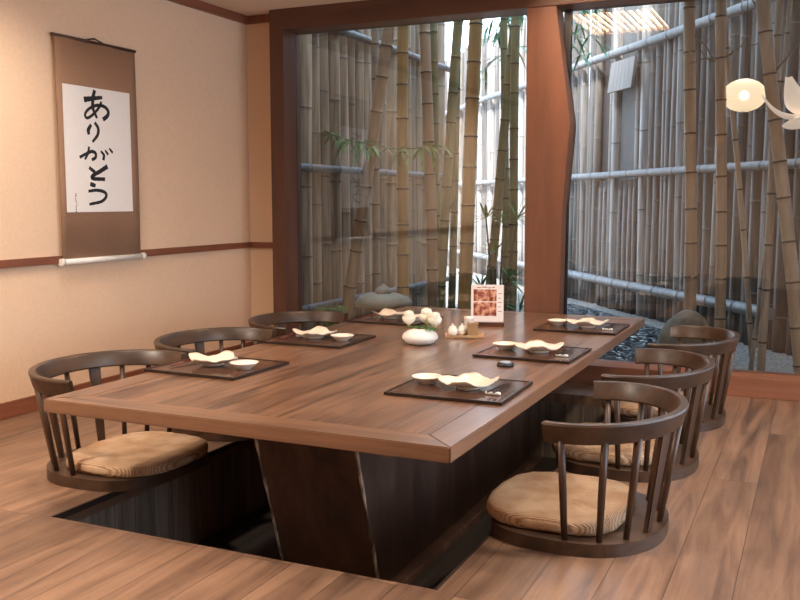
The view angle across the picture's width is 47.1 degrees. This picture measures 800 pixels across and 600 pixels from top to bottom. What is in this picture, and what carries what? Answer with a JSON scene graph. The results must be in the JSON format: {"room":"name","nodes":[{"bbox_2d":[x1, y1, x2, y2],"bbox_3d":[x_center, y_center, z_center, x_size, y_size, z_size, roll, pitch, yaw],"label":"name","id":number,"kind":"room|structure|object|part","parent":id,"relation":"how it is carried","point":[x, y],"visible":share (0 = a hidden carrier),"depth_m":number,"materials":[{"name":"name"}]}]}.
{"room":"japanese restaurant","nodes":[
{"label":"japanese restaurant","id":0,"kind":"room"},
{"bbox_2d":[0,0,251,402],"bbox_3d":[-2.604,-0.472,3.774,0.120,2.540,7.150,3,7,24],"label":"wall","id":1,"kind":"structure","parent":0,"point":[191,64],"depth_m":5.74,"materials":[{"name":"paint"}]},
{"bbox_2d":[50,32,146,265],"bbox_3d":[-1.758,-0.869,5.379,0.055,1.300,0.701,3,7,24],"label":"scroll","id":2,"kind":"object","parent":1,"relation":"attached to","point":[96,81],"visible":1,"depth_m":5.34,"materials":[{"name":"fabric"}]},
{"bbox_3d":[-1.894,-0.210,5.137,0.042,0.042,0.022,3,7,24],"label":"roller knob","id":3,"kind":"part","parent":2,"relation":"part of","materials":[{"name":"white ceramic"}]},
{"bbox_3d":[-1.760,-1.486,5.301,0.018,0.017,0.677,3,7,24],"label":"rod","id":4,"kind":"part","parent":2,"relation":"part of","materials":[{"name":"brown wood"}]},
{"bbox_2d":[0,341,252,419],"bbox_3d":[-2.571,0.699,3.804,0.020,0.085,7.000,3,7,24],"label":"baseboard","id":5,"kind":"structure","parent":1,"relation":"attached to","point":[28,404],"depth_m":5.01,"materials":[{"name":"brown wood"}]},
{"bbox_2d":[0,242,272,268],"bbox_3d":[-2.449,-0.064,3.664,0.290,0.043,7.000,3,7,24],"label":"trim","id":6,"kind":"structure","parent":1,"relation":"attached to","point":[11,263],"depth_m":5.98,"materials":[{"name":"brown wood"}]},
{"bbox_2d":[167,0,268,24],"bbox_3d":[-2.449,-1.690,3.487,0.290,0.055,7.000,3,7,24],"label":"trim","id":7,"kind":"structure","parent":1,"relation":"attached to","point":[195,4],"depth_m":6.41,"materials":[{"name":"brown wood"}]},
{"bbox_2d":[246,23,273,325],"bbox_3d":[-0.968,-0.836,6.837,0.290,2.480,0.120,3,7,24],"label":"wall","id":8,"kind":"structure","parent":0,"point":[258,46],"depth_m":6.78,"materials":[{"name":"paint"}]},
{"bbox_2d":[269,0,799,401],"bbox_3d":[1.720,-0.693,5.521,5.700,2.480,0.250,3,7,24],"label":"window","id":9,"kind":"structure","parent":8,"relation":"in","point":[550,113],"depth_m":5.83,"materials":[{"name":"brown wood"}]},
{"bbox_3d":[0.059,-0.768,6.332,1.775,2.215,0.008,3,7,24],"label":"glass pane","id":10,"kind":"part","parent":9,"relation":"part of","materials":[{"name":"clear glass"}]},
{"bbox_3d":[0.957,-0.719,5.858,0.298,2.220,0.210,3,7,24],"label":"post","id":11,"kind":"part","parent":9,"relation":"part of","materials":[{"name":"brown wood"}]},
{"bbox_3d":[1.772,0.483,5.626,5.587,0.120,0.250,3,7,24],"label":"sill","id":12,"kind":"part","parent":9,"relation":"part of","materials":[{"name":"brown wood"}]},
{"bbox_3d":[2.696,-0.638,5.132,3.600,2.215,0.008,3,7,24],"label":"glass pane","id":13,"kind":"part","parent":9,"relation":"part of","materials":[{"name":"clear glass"}]},
{"bbox_2d":[199,0,362,15],"bbox_3d":[0.174,-1.656,2.366,6.230,0.120,7.150,3,7,24],"label":"ceiling","id":14,"kind":"structure","parent":0,"point":[245,7],"depth_m":6.28,"materials":[{"name":"paint"}]},
{"bbox_2d":[77,401,604,543],"bbox_3d":[0.017,0.912,4.362,1.605,0.340,2.960,3,7,24],"label":"wall","id":15,"kind":"structure","parent":0,"point":[192,507],"depth_m":4.24,"materials":[{"name":"brown wood"}]},
{"bbox_2d":[51,419,603,589],"bbox_3d":[0.017,0.694,4.338,1.525,0.024,2.880,3,7,24],"label":"trim","id":16,"kind":"structure","parent":15,"relation":"attached to","point":[109,495],"depth_m":3.50,"materials":[{"name":"brown wood"}]},
{"bbox_2d":[197,457,556,588],"bbox_3d":[0.017,1.101,4.382,1.605,0.040,2.960,3,7,24],"label":"floor","id":17,"kind":"structure","parent":0,"point":[254,534],"depth_m":4.19,"materials":[{"name":"brown wood"}]},
{"bbox_2d":[44,306,643,584],"bbox_3d":[0.097,0.650,4.461,1.570,0.840,3.202,3,7,24],"label":"dining table","id":18,"kind":"object","parent":17,"relation":"on","point":[358,479],"visible":0.83,"depth_m":3.60,"materials":[{"name":"brown wood"}]},
{"bbox_2d":[144,354,288,380],"bbox_3d":[-0.772,0.283,3.898,0.448,0.012,0.410,3,7,26],"label":"serving tray","id":19,"kind":"object","parent":18,"relation":"on","point":[227,371],"visible":0.83,"depth_m":3.81,"materials":[{"name":"paint"}]},
{"bbox_2d":[189,350,237,366],"bbox_3d":[-0.797,0.254,3.912,0.202,0.047,0.187,-2,6,-14],"label":"plate","id":20,"kind":"object","parent":19,"relation":"on","point":[225,356],"visible":1,"depth_m":3.94,"materials":[{"name":"beige ceramic"}]},
{"bbox_2d":[230,360,258,369],"bbox_3d":[-0.650,0.273,3.824,0.120,0.028,0.120,3,7,24],"label":"dish","id":21,"kind":"object","parent":19,"relation":"on","point":[239,364],"visible":1,"depth_m":3.81,"materials":[{"name":"ceramic"}]},
{"bbox_2d":[260,330,375,348],"bbox_3d":[-0.412,0.199,4.669,0.448,0.012,0.410,3,7,24],"label":"serving tray","id":22,"kind":"object","parent":18,"relation":"on","point":[327,341],"visible":0.74,"depth_m":4.56,"materials":[{"name":"paint"}]},
{"bbox_2d":[292,326,336,338],"bbox_3d":[-0.437,0.170,4.683,0.193,0.047,0.198,-5,8,-38],"label":"plate","id":23,"kind":"object","parent":22,"relation":"on","point":[318,332],"visible":1,"depth_m":4.70,"materials":[{"name":"beige ceramic"}]},
{"bbox_2d":[331,333,353,340],"bbox_3d":[-0.289,0.189,4.595,0.120,0.028,0.120,3,7,24],"label":"dish","id":24,"kind":"object","parent":22,"relation":"on","point":[338,336],"visible":1,"depth_m":4.57,"materials":[{"name":"ceramic"}]},
{"bbox_3d":[0.097,0.255,4.418,1.340,0.044,2.972,3,7,24],"label":"panel","id":25,"kind":"part","parent":18,"relation":"part of","materials":[{"name":"brown wood"}]},
{"bbox_2d":[346,313,442,325],"bbox_3d":[-0.028,0.114,5.451,0.448,0.012,0.410,3,7,24],"label":"serving tray","id":26,"kind":"object","parent":18,"relation":"on","point":[376,319],"visible":0.64,"depth_m":5.34,"materials":[{"name":"paint"}]},
{"bbox_2d":[372,308,404,318],"bbox_3d":[-0.053,0.084,5.464,0.187,0.047,0.202,4,7,30],"label":"plate","id":27,"kind":"object","parent":26,"relation":"on","point":[387,313],"visible":0.94,"depth_m":5.45,"materials":[{"name":"beige ceramic"}]},
{"bbox_2d":[414,314,419,320],"bbox_3d":[0.095,0.103,5.377,0.120,0.028,0.120,3,7,24],"label":"dish","id":28,"kind":"object","parent":26,"relation":"on","point":[417,318],"visible":0.32,"depth_m":5.34,"materials":[{"name":"ceramic"}]},
{"bbox_2d":[402,328,437,344],"bbox_3d":[0.099,0.179,4.554,0.180,0.077,0.180,3,7,24],"label":"flower vase","id":29,"kind":"object","parent":18,"relation":"on","point":[415,336],"visible":1,"depth_m":4.49,"materials":[{"name":"white ceramic"}]},
{"bbox_2d":[402,310,420,328],"bbox_3d":[0.054,0.112,4.562,0.087,0.122,0.069,-2,7,-17],"label":"flower","id":30,"kind":"object","parent":29,"relation":"in","point":[408,318],"visible":0.99,"depth_m":4.54,"materials":[{"name":"white plant"}]},
{"bbox_2d":[416,308,431,328],"bbox_3d":[0.127,0.105,4.572,0.085,0.132,0.074,4,8,35],"label":"flower","id":31,"kind":"object","parent":29,"relation":"in","point":[425,312],"visible":0.91,"depth_m":4.55,"materials":[{"name":"white plant"}]},
{"bbox_2d":[424,312,441,329],"bbox_3d":[0.156,0.118,4.519,0.100,0.119,0.070,0,6,2],"label":"flower","id":32,"kind":"object","parent":29,"relation":"in","point":[434,319],"visible":1,"depth_m":4.50,"materials":[{"name":"white plant"}]},
{"bbox_2d":[384,373,532,405],"bbox_3d":[0.227,0.331,3.455,0.448,0.012,0.410,3,7,23],"label":"serving tray","id":33,"kind":"object","parent":18,"relation":"on","point":[413,388],"visible":0.8,"depth_m":3.37,"materials":[{"name":"paint"}]},
{"bbox_2d":[412,373,440,383],"bbox_3d":[0.104,0.305,3.525,0.120,0.028,0.120,3,7,24],"label":"dish","id":34,"kind":"object","parent":33,"relation":"on","point":[423,378],"visible":0.91,"depth_m":3.54,"materials":[{"name":"ceramic"}]},
{"bbox_2d":[437,372,498,390],"bbox_3d":[0.255,0.307,3.426,0.195,0.047,0.195,-4,7,-30],"label":"plate","id":35,"kind":"object","parent":33,"relation":"on","point":[473,380],"visible":1,"depth_m":3.45,"materials":[{"name":"beige ceramic"}]},
{"bbox_2d":[485,391,500,394],"bbox_3d":[0.336,0.337,3.311,0.056,0.012,0.013,3,7,24],"label":"chopstick rest","id":36,"kind":"object","parent":33,"relation":"on","point":[489,393],"visible":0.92,"depth_m":3.31,"materials":[{"name":"white ceramic"}]},
{"bbox_2d":[487,383,507,392],"bbox_3d":[0.362,0.322,3.392,0.008,0.015,0.230,3,7,24],"label":"chopstick","id":37,"kind":"object","parent":33,"relation":"on","point":[490,390],"visible":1,"depth_m":3.35,"materials":[{"name":"paint"}]},
{"bbox_2d":[493,383,510,392],"bbox_3d":[0.377,0.323,3.385,0.008,0.015,0.230,2,7,21],"label":"chopstick","id":38,"kind":"object","parent":33,"relation":"on","point":[495,391],"visible":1,"depth_m":3.35,"materials":[{"name":"paint"}]},
{"bbox_2d":[445,332,483,337],"bbox_3d":[0.337,0.184,4.793,0.200,0.014,0.126,0,6,5],"label":"tray","id":39,"kind":"object","parent":18,"relation":"on","point":[480,334],"visible":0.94,"depth_m":4.74,"materials":[{"name":"brown wood"}]},
{"bbox_2d":[448,323,457,334],"bbox_3d":[0.275,0.153,4.793,0.052,0.061,0.052,3,7,24],"label":"pot","id":40,"kind":"object","parent":39,"relation":"on","point":[452,330],"visible":0.99,"depth_m":4.78,"materials":[{"name":"white ceramic"}]},
{"bbox_2d":[457,323,466,334],"bbox_3d":[0.326,0.152,4.802,0.052,0.061,0.052,3,7,24],"label":"pot","id":41,"kind":"object","parent":39,"relation":"on","point":[462,330],"visible":1,"depth_m":4.79,"materials":[{"name":"white ceramic"}]},
{"bbox_2d":[464,316,473,333],"bbox_3d":[0.363,0.133,4.839,0.052,0.090,0.052,3,7,24],"label":"sauce jar","id":42,"kind":"object","parent":39,"relation":"on","point":[466,318],"visible":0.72,"depth_m":4.82,"materials":[{"name":"white ceramic"}]},
{"bbox_2d":[467,322,477,335],"bbox_3d":[0.379,0.152,4.772,0.057,0.067,0.047,0,6,5],"label":"wooden box","id":43,"kind":"object","parent":39,"relation":"on","point":[472,326],"visible":1,"depth_m":4.75,"materials":[{"name":"beige wood"}]},
{"bbox_2d":[471,285,503,326],"bbox_3d":[0.495,0.030,5.202,0.196,0.232,0.060,1,6,7],"label":"menu stand","id":44,"kind":"object","parent":18,"relation":"on","point":[487,301],"visible":0.84,"depth_m":5.21,"materials":[{"name":"white paper"}]},
{"bbox_2d":[473,302,495,315],"bbox_3d":[0.482,0.052,5.210,0.130,0.077,0.001,1,1,8],"label":"photo","id":45,"kind":"object","parent":44,"relation":"attached to","point":[479,308],"depth_m":5.21},
{"bbox_2d":[474,289,496,300],"bbox_3d":[0.483,-0.026,5.210,0.130,0.067,0.001,1,1,7],"label":"photo","id":46,"kind":"object","parent":44,"relation":"on","point":[479,294],"depth_m":5.21},
{"bbox_2d":[497,361,513,366],"bbox_3d":[0.453,0.274,3.947,0.074,0.020,0.074,3,7,24],"label":"call buzzer","id":47,"kind":"object","parent":18,"relation":"on","point":[501,363],"visible":1,"depth_m":3.92,"materials":[{"name":"black plastic"}]},
{"bbox_2d":[472,345,591,363],"bbox_3d":[0.619,0.243,4.261,0.448,0.012,0.410,3,7,25],"label":"serving tray","id":48,"kind":"object","parent":18,"relation":"on","point":[515,353],"visible":0.77,"depth_m":4.18,"materials":[{"name":"paint"}]},
{"bbox_2d":[493,341,516,349],"bbox_3d":[0.496,0.217,4.331,0.120,0.028,0.120,3,7,24],"label":"dish","id":49,"kind":"object","parent":48,"relation":"on","point":[502,345],"visible":0.92,"depth_m":4.31,"materials":[{"name":"ceramic"}]},
{"bbox_2d":[513,340,563,353],"bbox_3d":[0.643,0.218,4.241,0.192,0.047,0.198,-6,9,-44],"label":"plate","id":50,"kind":"object","parent":48,"relation":"on","point":[534,346],"visible":1,"depth_m":4.24,"materials":[{"name":"beige ceramic"}]},
{"bbox_2d":[556,354,567,356],"bbox_3d":[0.727,0.249,4.117,0.056,0.012,0.013,3,7,24],"label":"chopstick rest","id":51,"kind":"object","parent":48,"relation":"on","point":[558,355],"visible":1,"depth_m":4.11,"materials":[{"name":"white ceramic"}]},
{"bbox_2d":[533,321,629,335],"bbox_3d":[1.013,0.152,5.098,0.448,0.012,0.410,3,7,24],"label":"serving tray","id":52,"kind":"object","parent":18,"relation":"on","point":[568,327],"visible":0.76,"depth_m":5.01,"materials":[{"name":"paint"}]},
{"bbox_2d":[547,319,566,325],"bbox_3d":[0.890,0.126,5.168,0.120,0.028,0.120,3,7,24],"label":"dish","id":53,"kind":"object","parent":52,"relation":"on","point":[558,322],"visible":0.92,"depth_m":5.14,"materials":[{"name":"ceramic"}]},
{"bbox_2d":[566,317,608,327],"bbox_3d":[1.038,0.126,5.078,0.202,0.047,0.187,-3,7,-22],"label":"plate","id":54,"kind":"object","parent":52,"relation":"on","point":[589,322],"visible":1,"depth_m":5.06,"materials":[{"name":"beige ceramic"}]},
{"bbox_2d":[0,382,799,599],"bbox_3d":[0.164,0.901,2.623,5.990,0.060,7.100,3,7,24],"label":"floor","id":55,"kind":"structure","parent":0,"point":[733,533],"depth_m":3.01,"materials":[{"name":"brown wood"}]},
{"bbox_2d":[28,349,207,491],"bbox_3d":[-1.197,0.495,3.957,0.675,0.458,0.770,3,7,24],"label":"chair","id":56,"kind":"object","parent":55,"relation":"on","point":[132,461],"visible":0.94,"depth_m":3.85,"materials":[{"name":"brown wood"}]},
{"bbox_3d":[-1.321,0.301,3.993,0.403,0.080,0.770,3,7,24],"label":"arm rail","id":57,"kind":"part","parent":56,"relation":"part of","materials":[{"name":"brown wood"}]},
{"bbox_3d":[-1.183,0.701,3.973,0.595,0.045,0.652,3,7,24],"label":"seat","id":58,"kind":"part","parent":56,"relation":"part of","materials":[{"name":"brown wood"}]},
{"bbox_2d":[154,327,276,441],"bbox_3d":[-0.883,0.413,4.710,0.675,0.458,0.770,3,7,24],"label":"chair","id":59,"kind":"object","parent":55,"relation":"on","point":[173,341],"visible":0.3,"depth_m":4.92,"materials":[{"name":"brown wood"}]},
{"bbox_3d":[-0.870,0.619,4.726,0.595,0.045,0.652,3,7,24],"label":"seat","id":60,"kind":"part","parent":59,"relation":"part of","materials":[{"name":"brown wood"}]},
{"bbox_3d":[-1.007,0.219,4.746,0.403,0.080,0.770,3,7,24],"label":"arm rail","id":61,"kind":"part","parent":59,"relation":"part of","materials":[{"name":"brown wood"}]},
{"bbox_2d":[248,311,347,344],"bbox_3d":[-0.538,0.331,5.461,0.675,0.458,0.770,3,7,24],"label":"chair","id":62,"kind":"object","parent":55,"relation":"on","point":[279,318],"visible":0.2,"depth_m":5.72,"materials":[{"name":"brown wood"}]},
{"bbox_2d":[487,381,688,557],"bbox_3d":[0.664,0.571,3.258,0.675,0.458,0.770,3,7,24],"label":"chair","id":63,"kind":"object","parent":55,"relation":"on","point":[560,512],"visible":1,"depth_m":3.07,"materials":[{"name":"brown wood"}]},
{"bbox_3d":[0.651,0.776,3.286,0.595,0.045,0.652,3,7,24],"label":"seat","id":64,"kind":"part","parent":63,"relation":"part of","materials":[{"name":"brown wood"}]},
{"bbox_3d":[0.788,0.390,3.181,0.403,0.080,0.770,3,7,24],"label":"arm rail","id":65,"kind":"part","parent":63,"relation":"part of","materials":[{"name":"brown wood"}]},
{"bbox_2d":[552,348,715,482],"bbox_3d":[1.028,0.485,4.049,0.675,0.458,0.770,3,7,24],"label":"chair","id":66,"kind":"object","parent":55,"relation":"on","point":[580,459],"visible":0.59,"depth_m":3.84,"materials":[{"name":"brown wood"}]},
{"bbox_3d":[1.015,0.690,4.077,0.595,0.045,0.652,3,7,24],"label":"seat","id":67,"kind":"part","parent":66,"relation":"part of","materials":[{"name":"brown wood"}]},
{"bbox_3d":[1.152,0.303,3.972,0.403,0.080,0.770,3,7,24],"label":"arm rail","id":68,"kind":"part","parent":66,"relation":"part of","materials":[{"name":"brown wood"}]},
{"bbox_2d":[603,325,739,431],"bbox_3d":[1.432,0.397,4.854,0.675,0.458,0.770,3,7,24],"label":"chair","id":69,"kind":"object","parent":55,"relation":"on","point":[714,417],"visible":0.49,"depth_m":4.70,"materials":[{"name":"brown wood"}]},
{"bbox_3d":[1.418,0.602,4.883,0.595,0.045,0.652,3,7,24],"label":"seat","id":70,"kind":"part","parent":69,"relation":"part of","materials":[{"name":"brown wood"}]},
{"bbox_3d":[1.556,0.215,4.777,0.403,0.080,0.770,3,7,24],"label":"arm rail","id":71,"kind":"part","parent":69,"relation":"part of","materials":[{"name":"brown wood"}]},
{"bbox_3d":[0.632,-3.813,3.138,6.230,4.000,4.950,3,7,24],"label":"wall","id":72,"kind":"structure","parent":0,"visible":0},
{"bbox_3d":[2.994,-2.568,5.698,3.700,0.070,1.400,3,7,24],"label":"roof eave","id":73,"kind":"object","parent":72,"relation":"attached to","visible":0},
{"bbox_2d":[726,0,765,111],"bbox_3d":[2.434,-1.969,6.431,0.300,1.279,0.300,3,7,24],"label":"paper lantern","id":74,"kind":"object","parent":73,"relation":"hanging from","point":[742,95],"visible":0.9,"depth_m":6.38,"materials":[{"name":"beige paper"}]},
{"bbox_3d":[2.434,-1.447,6.488,0.300,0.228,0.300,3,7,24],"label":"paper globe","id":75,"kind":"part","parent":74,"relation":"part of"},
{"bbox_3d":[2.434,-2.086,6.418,0.006,1.045,0.007,3,7,24],"label":"cord","id":76,"kind":"part","parent":74,"relation":"part of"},
{"bbox_2d":[761,76,799,129],"bbox_3d":[2.519,-1.782,5.561,0.475,1.464,0.470,-3,7,-29],"label":"lamp","id":77,"kind":"object","parent":73,"relation":"hanging from","point":[791,88],"visible":1,"depth_m":5.58,"materials":[{"name":"beige"}]},
{"label":"outside","id":78,"kind":"structure","parent":0,"visible":0},
{"bbox_2d":[446,266,793,372],"bbox_3d":[3.153,0.054,11.774,14.000,0.240,12.100,3,7,24],"label":"ground","id":79,"kind":"structure","parent":78,"point":[775,362],"depth_m":7.62,"materials":[{"name":"grey gravel"}]},
{"bbox_2d":[314,306,348,326],"bbox_3d":[-0.535,0.250,7.075,0.284,0.391,0.284,3,7,24],"label":"fern","id":80,"kind":"object","parent":79,"relation":"on","point":[319,308],"visible":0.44,"depth_m":7.03,"materials":[{"name":"green plant"}]},
{"bbox_2d":[342,27,394,319],"bbox_3d":[-0.150,-1.772,7.308,0.845,4.376,0.119,3,7,24],"label":"bamboo culm","id":81,"kind":"object","parent":79,"relation":"on","point":[386,46],"visible":0.82,"depth_m":7.40,"materials":[{"name":"brown plant"}]},
{"bbox_2d":[300,22,449,330],"bbox_3d":[-0.244,-1.582,8.375,0.310,3.752,3.404,3,7,24],"label":"bamboo fence","id":82,"kind":"object","parent":79,"relation":"on","point":[336,67],"visible":0.48,"depth_m":7.86,"materials":[{"name":"grey wood"}]},
{"bbox_3d":[-0.157,-1.164,8.367,0.081,0.066,3.377,3,7,24],"label":"rail","id":83,"kind":"part","parent":82,"relation":"part of","materials":[{"name":"grey wood"}]},
{"bbox_3d":[-0.152,-0.071,8.495,0.068,0.062,3.377,3,7,24],"label":"rail","id":84,"kind":"part","parent":82,"relation":"part of","materials":[{"name":"grey wood"}]},
{"bbox_3d":[-0.153,-2.288,8.250,0.090,0.072,3.383,3,7,24],"label":"rail","id":85,"kind":"part","parent":82,"relation":"part of","materials":[{"name":"grey wood"}]},
{"bbox_2d":[371,28,379,291],"bbox_3d":[-0.208,-1.827,7.805,0.073,4.361,0.089,-1,6,-11],"label":"bamboo culm","id":86,"kind":"object","parent":79,"relation":"on","point":[375,32],"visible":0.48,"depth_m":7.88,"materials":[{"name":"brown plant"}]},
{"bbox_2d":[355,284,411,313],"bbox_3d":[-0.129,0.153,7.156,0.450,0.565,0.450,3,7,24],"label":"stone lantern","id":87,"kind":"object","parent":79,"relation":"on","point":[383,297],"visible":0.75,"depth_m":7.00,"materials":[{"name":"grey stone"}]},
{"bbox_2d":[320,26,452,296],"bbox_3d":[-0.140,-1.775,7.329,1.196,4.361,0.384,1,6,12],"label":"bamboo plant","id":88,"kind":"object","parent":79,"relation":"on","point":[402,153],"visible":0.93,"depth_m":7.42,"materials":[{"name":"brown plant"}]},
{"bbox_2d":[419,24,438,307],"bbox_3d":[0.214,-1.774,7.318,0.226,4.362,0.106,3,7,24],"label":"bamboo culm","id":89,"kind":"object","parent":79,"relation":"on","point":[424,29],"visible":0.77,"depth_m":7.35,"materials":[{"name":"brown plant"}]},
{"bbox_2d":[430,23,439,256],"bbox_3d":[0.291,-1.820,7.742,0.118,4.361,0.084,3,7,24],"label":"bamboo culm","id":90,"kind":"object","parent":79,"relation":"on","point":[433,27],"visible":0.33,"depth_m":7.73,"materials":[{"name":"brown plant"}]},
{"bbox_2d":[438,21,463,307],"bbox_3d":[0.450,-1.800,7.558,0.386,4.365,0.116,3,7,24],"label":"bamboo culm","id":91,"kind":"object","parent":79,"relation":"on","point":[455,57],"visible":0.77,"depth_m":7.62,"materials":[{"name":"green plant"}]},
{"bbox_2d":[448,54,460,307],"bbox_3d":[0.489,-1.847,7.992,0.155,4.362,0.080,6,8,42],"label":"bamboo culm","id":92,"kind":"object","parent":79,"relation":"on","point":[452,274],"visible":0.59,"depth_m":8.09,"materials":[{"name":"brown plant"}]},
{"bbox_2d":[457,19,482,308],"bbox_3d":[0.563,-1.735,6.965,0.268,4.364,0.135,3,7,24],"label":"bamboo culm","id":93,"kind":"object","parent":79,"relation":"on","point":[474,44],"visible":0.84,"depth_m":7.01,"materials":[{"name":"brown plant"}]},
{"bbox_2d":[485,17,511,284],"bbox_3d":[0.944,-1.835,7.884,0.496,4.368,0.101,3,7,24],"label":"bamboo culm","id":94,"kind":"object","parent":79,"relation":"on","point":[505,112],"visible":0.59,"depth_m":7.95,"materials":[{"name":"green plant"}]},
{"bbox_2d":[472,198,524,311],"bbox_3d":[0.822,-0.221,7.544,0.751,1.232,0.158,3,7,24],"label":"fan palm","id":95,"kind":"object","parent":79,"relation":"on","point":[485,213],"visible":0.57,"depth_m":7.55,"materials":[{"name":"green plant"}]},
{"bbox_3d":[0.758,-0.149,7.637,0.103,1.061,0.022,0,6,0],"label":"stem","id":96,"kind":"part","parent":95,"relation":"part of","materials":[{"name":"green plant"}]},
{"bbox_3d":[0.802,-0.008,7.635,0.024,0.781,0.051,6,8,42],"label":"stem","id":97,"kind":"part","parent":95,"relation":"part of","materials":[{"name":"green plant"}]},
{"bbox_3d":[0.834,-0.125,7.607,0.022,1.021,0.068,-3,7,-26],"label":"stem","id":98,"kind":"part","parent":95,"relation":"part of","materials":[{"name":"green plant"}]},
{"bbox_3d":[0.871,0.111,7.613,0.022,0.553,0.118,-6,9,-45],"label":"stem","id":99,"kind":"part","parent":95,"relation":"part of","materials":[{"name":"green plant"}]},
{"bbox_3d":[0.898,-0.141,7.572,0.156,1.062,0.023,5,8,39],"label":"stem","id":100,"kind":"part","parent":95,"relation":"part of","materials":[{"name":"green plant"}]},
{"bbox_2d":[500,17,508,310],"bbox_3d":[0.947,-1.871,8.211,0.113,4.360,0.075,3,7,24],"label":"bamboo culm","id":101,"kind":"object","parent":79,"relation":"on","point":[504,20],"visible":0.45,"depth_m":8.27,"materials":[{"name":"plant"}]},
{"bbox_2d":[508,16,519,311],"bbox_3d":[0.983,-1.821,7.758,0.105,4.361,0.096,3,7,24],"label":"bamboo culm","id":102,"kind":"object","parent":79,"relation":"on","point":[515,27],"visible":0.8,"depth_m":7.79,"materials":[{"name":"green plant"}]},
{"bbox_2d":[479,9,612,94],"bbox_3d":[1.234,-1.808,8.366,1.394,4.200,0.569,3,7,27],"label":"bamboo","id":103,"kind":"object","parent":79,"relation":"on","point":[585,12],"visible":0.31,"depth_m":8.21,"materials":[{"name":"green plant"}]},
{"bbox_2d":[567,303,660,361],"bbox_3d":[1.837,0.302,8.383,1.263,0.022,4.603,2,6,14],"label":"pond water","id":104,"kind":"structure","parent":79,"relation":"on","point":[625,350],"depth_m":7.92,"materials":[{"name":"blue liquid"}]},
{"bbox_2d":[445,0,799,355],"bbox_3d":[2.121,-1.895,11.248,0.310,3.752,12.988,-1,6,-12],"label":"bamboo fence","id":105,"kind":"object","parent":79,"relation":"on","point":[626,246],"visible":0.48,"depth_m":9.31,"materials":[{"name":"grey wood"}]},
{"bbox_3d":[2.067,-2.779,10.998,0.124,0.094,12.703,-1,6,-12],"label":"rail","id":106,"kind":"part","parent":105,"relation":"part of","materials":[{"name":"grey wood"}]},
{"bbox_3d":[1.826,-0.442,12.359,0.137,0.104,10.451,-1,6,-12],"label":"rail","id":107,"kind":"part","parent":105,"relation":"part of","materials":[{"name":"grey wood"}]},
{"bbox_3d":[2.480,-2.403,9.679,0.030,2.380,0.620,-1,6,-12],"label":"inset panel","id":108,"kind":"part","parent":105,"relation":"part of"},
{"bbox_3d":[2.069,-1.491,11.138,0.090,0.084,12.675,-1,6,-12],"label":"rail","id":109,"kind":"part","parent":105,"relation":"part of","materials":[{"name":"grey wood"}]},
{"bbox_2d":[657,310,715,360],"bbox_3d":[1.972,0.301,6.313,0.407,0.472,0.355,3,7,24],"label":"boulder","id":110,"kind":"object","parent":79,"relation":"on","point":[685,317],"visible":0.23,"depth_m":6.24,"materials":[{"name":"grey stone"}]},
{"bbox_2d":[683,1,714,310],"bbox_3d":[2.145,-1.691,6.561,0.311,4.361,0.111,5,8,37],"label":"bamboo culm","id":111,"kind":"object","parent":79,"relation":"on","point":[690,277],"visible":0.81,"depth_m":6.63,"materials":[{"name":"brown plant"}]},
{"bbox_2d":[688,0,759,367],"bbox_3d":[2.255,-1.673,6.395,0.473,4.361,0.117,2,7,21],"label":"bamboo culm","id":112,"kind":"object","parent":79,"relation":"on","point":[720,5],"visible":0.95,"depth_m":6.45,"materials":[{"name":"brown plant"}]},
{"bbox_2d":[726,10,752,356],"bbox_3d":[2.508,-1.734,6.954,0.511,4.364,0.049,3,7,24],"label":"bamboo culm","id":113,"kind":"object","parent":79,"relation":"on","point":[728,59],"visible":0.74,"depth_m":7.00,"materials":[{"name":"brown plant"}]},
{"bbox_2d":[756,0,783,370],"bbox_3d":[2.514,-1.638,6.077,0.117,4.361,0.064,3,7,24],"label":"bamboo culm","id":114,"kind":"object","parent":79,"relation":"on","point":[771,190],"visible":0.81,"depth_m":6.19,"materials":[{"name":"brown plant"}]},
{"bbox_2d":[748,0,792,369],"bbox_3d":[2.638,-1.658,6.260,0.319,4.362,0.037,3,7,24],"label":"bamboo culm","id":115,"kind":"object","parent":79,"relation":"on","point":[790,2],"visible":0.46,"depth_m":6.43,"materials":[{"name":"brown plant"}]},
{"bbox_2d":[751,0,799,373],"bbox_3d":[2.404,-1.625,5.958,0.657,4.370,0.116,3,7,24],"label":"bamboo culm","id":116,"kind":"object","parent":79,"relation":"on","point":[765,31],"visible":1,"depth_m":5.98,"materials":[{"name":"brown plant"}]}
]}

